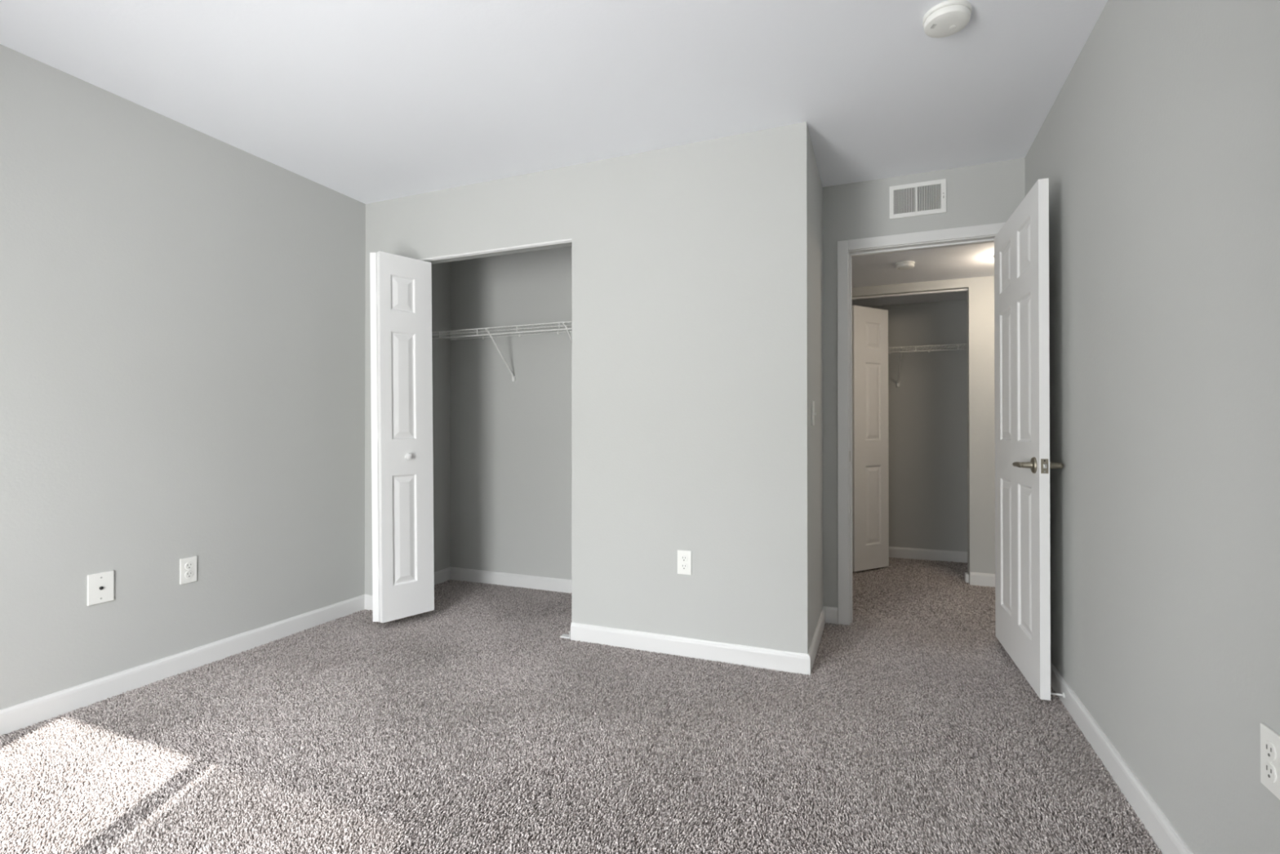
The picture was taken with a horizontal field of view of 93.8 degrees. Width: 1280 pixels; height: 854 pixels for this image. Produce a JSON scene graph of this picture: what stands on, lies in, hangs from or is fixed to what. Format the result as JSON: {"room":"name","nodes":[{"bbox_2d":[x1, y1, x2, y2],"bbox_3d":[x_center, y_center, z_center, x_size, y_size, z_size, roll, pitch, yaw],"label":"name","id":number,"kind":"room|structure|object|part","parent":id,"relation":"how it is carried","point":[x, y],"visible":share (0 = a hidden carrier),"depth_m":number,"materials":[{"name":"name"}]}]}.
{"room":"empty bedroom","nodes":[
{"label":"empty bedroom","id":0,"kind":"room"},
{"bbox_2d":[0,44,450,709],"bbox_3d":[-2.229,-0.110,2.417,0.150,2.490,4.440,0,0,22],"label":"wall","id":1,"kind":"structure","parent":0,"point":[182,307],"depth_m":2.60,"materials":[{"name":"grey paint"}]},
{"bbox_2d":[87,570,114,605],"bbox_3d":[-2.149,0.642,2.390,0.014,0.121,0.087,0,0,22],"label":"cable plate","id":2,"kind":"object","parent":1,"relation":"attached to","point":[100,586],"visible":1,"depth_m":2.39,"materials":[{"name":"white plastic"}]},
{"bbox_2d":[0,594,364,737],"bbox_3d":[-2.291,1.047,2.037,0.013,0.094,3.400,0,0,22],"label":"baseboard","id":3,"kind":"structure","parent":1,"relation":"attached to","point":[21,715],"depth_m":2.57,"materials":[{"name":"white paint"}]},
{"bbox_2d":[179,555,196,584],"bbox_3d":[-2.029,0.643,2.694,0.009,0.114,0.070,0,0,22],"label":"wall outlet","id":4,"kind":"object","parent":1,"relation":"attached to","point":[188,566],"visible":1,"depth_m":2.69,"materials":[{"name":"white plastic"}]},
{"bbox_2d":[184,570,193,577],"bbox_3d":[-2.027,0.663,2.693,0.002,0.034,0.034,0,0,22],"label":"socket","id":5,"kind":"object","parent":4,"relation":"attached to","point":[188,574],"depth_m":2.69,"materials":[{"name":"white plastic"}]},
{"bbox_2d":[184,561,193,569],"bbox_3d":[-2.027,0.624,2.694,0.002,0.034,0.034,0,0,22],"label":"socket","id":6,"kind":"object","parent":4,"relation":"attached to","point":[188,565],"depth_m":2.69,"materials":[{"name":"white plastic"}]},
{"bbox_2d":[0,0,1107,204],"bbox_3d":[-0.504,-1.419,1.729,3.868,0.120,4.440,0,0,22],"label":"ceiling","id":7,"kind":"structure","parent":0,"point":[365,101],"depth_m":2.29,"materials":[{"name":"white paint"}]},
{"bbox_2d":[922,0,971,38],"bbox_3d":[1.011,-1.337,1.975,0.144,0.043,0.144,0,0,0],"label":"smoke detector","id":8,"kind":"object","parent":7,"relation":"attached to","point":[947,18],"visible":1,"depth_m":1.95,"materials":[{"name":"white plastic"}]},
{"bbox_2d":[0,562,1155,853],"bbox_3d":[0.442,1.170,2.415,5.100,0.148,6.445,0,0,22],"label":"floor","id":9,"kind":"structure","parent":0,"point":[1042,818],"depth_m":1.71,"materials":[{"name":"grey carpet"}]},
{"bbox_2d":[0,556,1161,853],"bbox_3d":[0.268,1.070,2.502,4.400,0.053,6.160,0,0,22],"label":"carpet","id":10,"kind":"structure","parent":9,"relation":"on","point":[500,615],"depth_m":2.03,"materials":[{"name":"grey carpet"}]},
{"bbox_3d":[-0.379,1.066,3.097,0.055,0.039,0.036,0,0,22],"label":"pivot bracket","id":11,"kind":"part","parent":10,"relation":"part of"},
{"bbox_3d":[-0.379,1.082,3.097,0.055,0.008,0.036,0,0,22],"label":"foot plate","id":12,"kind":"part","parent":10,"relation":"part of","materials":[{"name":"white paint"}]},
{"bbox_2d":[364,121,810,653],"bbox_3d":[-0.440,-0.107,3.192,2.590,2.490,0.115,0,0,22],"label":"wall","id":13,"kind":"structure","parent":0,"point":[691,262],"depth_m":2.88,"materials":[{"name":"grey paint"}]},
{"bbox_2d":[364,594,373,610],"bbox_3d":[-1.571,1.055,3.573,0.200,0.094,0.013,0,0,22],"label":"baseboard","id":14,"kind":"structure","parent":13,"relation":"attached to","point":[368,598],"depth_m":3.59,"materials":[{"name":"white paint"}]},
{"bbox_2d":[417,238,571,261],"bbox_3d":[-0.909,-0.969,3.340,1.212,0.011,0.027,0,0,22],"label":"door track","id":15,"kind":"object","parent":13,"relation":"attached to","point":[569,240],"visible":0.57,"depth_m":3.28,"materials":[{"name":"white metal"}]},
{"bbox_2d":[369,251,434,622],"bbox_3d":[-1.376,0.053,3.370,0.288,1.996,0.298,-1,0,22],"label":"door","id":16,"kind":"structure","parent":15,"relation":"hanging from","point":[401,286],"depth_m":3.30,"materials":[{"name":"white paint"}]},
{"bbox_3d":[-1.281,0.164,3.318,0.028,0.039,0.039,-1,0,41],"label":"knob","id":17,"kind":"part","parent":16,"relation":"part of","materials":[{"name":"white paint"}]},
{"bbox_2d":[677,550,691,574],"bbox_3d":[0.211,0.646,2.859,0.070,0.114,0.009,0,0,22],"label":"wall outlet","id":18,"kind":"object","parent":13,"relation":"attached to","point":[684,557],"visible":1,"depth_m":2.86,"materials":[{"name":"white plastic"}]},
{"bbox_2d":[680,563,687,570],"bbox_3d":[0.210,0.666,2.857,0.034,0.034,0.002,0,0,22],"label":"socket","id":19,"kind":"object","parent":18,"relation":"attached to","point":[683,566],"depth_m":2.86,"materials":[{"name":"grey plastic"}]},
{"bbox_2d":[680,555,687,561],"bbox_3d":[0.210,0.627,2.857,0.034,0.034,0.002,0,0,22],"label":"socket","id":20,"kind":"object","parent":18,"relation":"attached to","point":[683,557],"depth_m":2.86,"materials":[{"name":"white plastic"}]},
{"bbox_2d":[570,622,810,675],"bbox_3d":[0.198,1.050,2.860,1.191,0.094,0.013,0,0,22],"label":"baseboard","id":21,"kind":"structure","parent":13,"relation":"attached to","point":[731,653],"depth_m":2.83,"materials":[{"name":"white paint"}]},
{"bbox_2d":[450,157,1025,623],"bbox_3d":[0.373,-0.104,3.700,3.718,2.490,0.115,0,0,22],"label":"wall","id":22,"kind":"structure","parent":0,"point":[511,441],"depth_m":4.08,"materials":[{"name":"grey paint"}]},
{"bbox_2d":[431,320,571,381],"bbox_3d":[-0.286,-0.479,3.729,2.469,0.324,0.327,0,0,22],"label":"wire shelf","id":23,"kind":"object","parent":22,"relation":"attached to","point":[513,377],"visible":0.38,"depth_m":3.94,"materials":[{"name":"white metal"}]},
{"bbox_2d":[434,566,571,593],"bbox_3d":[-0.348,1.054,3.567,2.475,0.094,0.660,0,0,22],"label":"baseboard","id":24,"kind":"structure","parent":22,"relation":"attached to","point":[551,584],"depth_m":4.15,"materials":[{"name":"white paint"}]},
{"bbox_2d":[823,605,837,624],"bbox_3d":[1.063,1.053,3.347,0.077,0.094,0.013,0,0,22],"label":"baseboard","id":25,"kind":"structure","parent":22,"relation":"attached to","point":[831,612],"depth_m":3.34,"materials":[{"name":"white paint"}]},
{"bbox_2d":[888,178,946,219],"bbox_3d":[1.477,-1.213,3.189,0.276,0.176,0.020,0,0,22],"label":"air vent","id":26,"kind":"object","parent":22,"relation":"in","point":[926,197],"visible":1,"depth_m":3.19,"materials":[{"name":"white metal"}]},
{"bbox_2d":[837,222,1005,625],"bbox_3d":[1.535,0.031,3.232,0.885,2.135,0.143,0,0,22],"label":"door frame","id":27,"kind":"structure","parent":22,"relation":"attached to","point":[843,246],"depth_m":3.32,"materials":[{"name":"white paint"}]},
{"bbox_2d":[994,177,1063,700],"bbox_3d":[1.697,0.047,2.686,0.161,2.024,0.778,0,0,19],"label":"door","id":28,"kind":"structure","parent":27,"relation":"attached to","point":[1023,464],"depth_m":2.54,"materials":[{"name":"white paint"}]},
{"bbox_3d":[1.546,0.153,2.458,0.026,0.024,0.136,0,0,19],"label":"lever","id":29,"kind":"part","parent":28,"relation":"part of","materials":[{"name":"silver metal"}]},
{"bbox_3d":[1.555,0.152,2.399,0.044,0.065,0.065,0,0,19],"label":"lever handle","id":30,"kind":"part","parent":28,"relation":"part of","materials":[{"name":"silver metal"}]},
{"bbox_3d":[1.572,0.152,2.328,0.025,0.057,0.002,0,0,19],"label":"latch plate","id":31,"kind":"part","parent":28,"relation":"part of","materials":[{"name":"silver metal"}]},
{"bbox_3d":[1.629,0.152,2.373,0.044,0.065,0.065,0,0,19],"label":"lever handle","id":32,"kind":"part","parent":28,"relation":"part of","materials":[{"name":"silver metal"}]},
{"bbox_3d":[1.673,0.153,2.414,0.026,0.024,0.136,0,0,19],"label":"lever","id":33,"kind":"part","parent":28,"relation":"part of","materials":[{"name":"silver metal"}]},
{"bbox_2d":[809,136,823,643],"bbox_3d":[0.853,-0.108,3.089,0.115,2.490,0.660,0,0,22],"label":"wall","id":34,"kind":"structure","parent":0,"point":[815,185],"depth_m":3.00,"materials":[{"name":"grey paint"}]},
{"bbox_2d":[811,400,816,425],"bbox_3d":[0.832,-0.066,2.857,0.019,0.117,0.070,0,0,22],"label":"light switch","id":35,"kind":"object","parent":34,"relation":"attached to","point":[813,413],"visible":1,"depth_m":2.85,"materials":[{"name":"white plastic"}]},
{"bbox_3d":[0.826,-0.066,2.859,0.006,0.117,0.070,0,0,22],"label":"plate","id":36,"kind":"part","parent":35,"relation":"part of","materials":[{"name":"white plastic"}]},
{"bbox_2d":[807,605,825,674],"bbox_3d":[0.889,1.051,3.000,0.013,0.094,0.788,0,0,22],"label":"baseboard","id":37,"kind":"structure","parent":34,"relation":"attached to","point":[813,649],"depth_m":2.93,"materials":[{"name":"white paint"}]},
{"bbox_2d":[868,299,967,551],"bbox_3d":[2.226,0.056,5.112,1.800,2.184,0.120,0,0,22],"label":"wall","id":38,"kind":"structure","parent":0,"point":[927,413],"depth_m":4.98,"materials":[{"name":"grey paint"}]},
{"bbox_2d":[888,343,966,386],"bbox_3d":[2.141,-0.490,4.905,1.554,0.298,0.332,0,0,22],"label":"wire shelf","id":39,"kind":"object","parent":38,"relation":"attached to","point":[957,344],"visible":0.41,"depth_m":4.78,"materials":[{"name":"white metal"}]},
{"bbox_2d":[888,546,967,563],"bbox_3d":[2.080,1.060,4.742,1.560,0.094,0.665,0,0,22],"label":"baseboard","id":40,"kind":"structure","parent":38,"relation":"attached to","point":[948,556],"depth_m":4.96,"materials":[{"name":"white paint"}]},
{"bbox_2d":[851,242,994,306],"bbox_3d":[2.059,-1.091,4.169,3.400,0.100,2.005,0,0,22],"label":"ceiling","id":41,"kind":"structure","parent":0,"point":[975,260],"depth_m":3.96,"materials":[{"name":"white paint"}]},
{"bbox_2d":[894,260,915,270],"bbox_3d":[1.688,-1.026,3.820,0.116,0.035,0.116,0,0,10],"label":"smoke detector","id":42,"kind":"object","parent":41,"relation":"attached to","point":[908,264],"visible":1,"depth_m":3.78,"materials":[{"name":"white plastic"}]},
{"bbox_2d":[852,275,995,583],"bbox_3d":[2.120,0.051,4.312,3.400,2.184,0.113,0,0,22],"label":"wall","id":43,"kind":"structure","parent":0,"point":[980,291],"depth_m":4.16,"materials":[{"name":"grey paint"}]},
{"bbox_2d":[852,288,968,299],"bbox_3d":[1.959,-0.971,4.383,0.774,0.011,0.027,0,0,22],"label":"door track","id":44,"kind":"object","parent":43,"relation":"attached to","point":[966,289],"visible":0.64,"depth_m":4.37,"materials":[{"name":"white metal"}]},
{"bbox_2d":[852,305,888,571],"bbox_3d":[1.762,0.086,4.596,0.385,1.995,0.034,0,0,-29],"label":"door","id":45,"kind":"structure","parent":44,"relation":"hanging from","point":[870,488],"depth_m":4.57,"materials":[{"name":"white paint"}]},
{"bbox_2d":[964,572,968,582],"bbox_3d":[2.311,1.065,4.237,0.022,0.061,0.065,0,0,22],"label":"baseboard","id":46,"kind":"structure","parent":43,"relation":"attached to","point":[966,575],"depth_m":4.21,"materials":[{"name":"white paint"}]},
{"bbox_2d":[969,572,995,586],"bbox_3d":[2.050,1.057,4.267,3.300,0.094,0.013,0,0,22],"label":"baseboard","id":47,"kind":"structure","parent":43,"relation":"attached to","point":[979,579],"depth_m":4.13,"materials":[{"name":"white paint"}]},
{"bbox_2d":[1025,0,1279,853],"bbox_3d":[1.199,-0.119,0.974,0.150,2.490,4.325,0,0,22],"label":"wall","id":48,"kind":"structure","parent":0,"point":[1158,149],"depth_m":1.49,"materials":[{"name":"grey paint"}]},
{"bbox_2d":[1050,692,1065,697],"bbox_3d":[1.629,1.047,2.350,0.058,0.020,0.020,0,0,22],"label":"door stop","id":49,"kind":"object","parent":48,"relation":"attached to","point":[1063,695],"visible":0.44,"depth_m":2.34,"materials":[{"name":"white paint"}]},
{"bbox_2d":[1050,660,1193,853],"bbox_3d":[1.152,1.040,1.068,0.013,0.094,4.175,0,0,22],"label":"baseboard","id":50,"kind":"structure","parent":48,"relation":"attached to","point":[1163,833],"depth_m":1.77,"materials":[{"name":"white paint"}]},
{"bbox_2d":[1260,722,1279,799],"bbox_3d":[1.169,0.619,1.108,0.009,0.114,0.070,0,0,22],"label":"wall outlet","id":51,"kind":"object","parent":48,"relation":"attached to","point":[1269,739],"visible":1,"depth_m":1.11,"materials":[{"name":"white plastic"}]},
{"bbox_2d":[1263,761,1276,782],"bbox_3d":[1.166,0.638,1.109,0.002,0.034,0.034,0,0,22],"label":"socket","id":52,"kind":"object","parent":51,"relation":"attached to","point":[1269,767],"depth_m":1.11,"materials":[{"name":"white plastic"}]},
{"bbox_2d":[1263,740,1276,760],"bbox_3d":[1.166,0.599,1.109,0.002,0.034,0.034,0,0,22],"label":"socket","id":53,"kind":"object","parent":51,"relation":"attached to","point":[1269,746],"depth_m":1.11,"materials":[{"name":"white plastic"}]}
]}

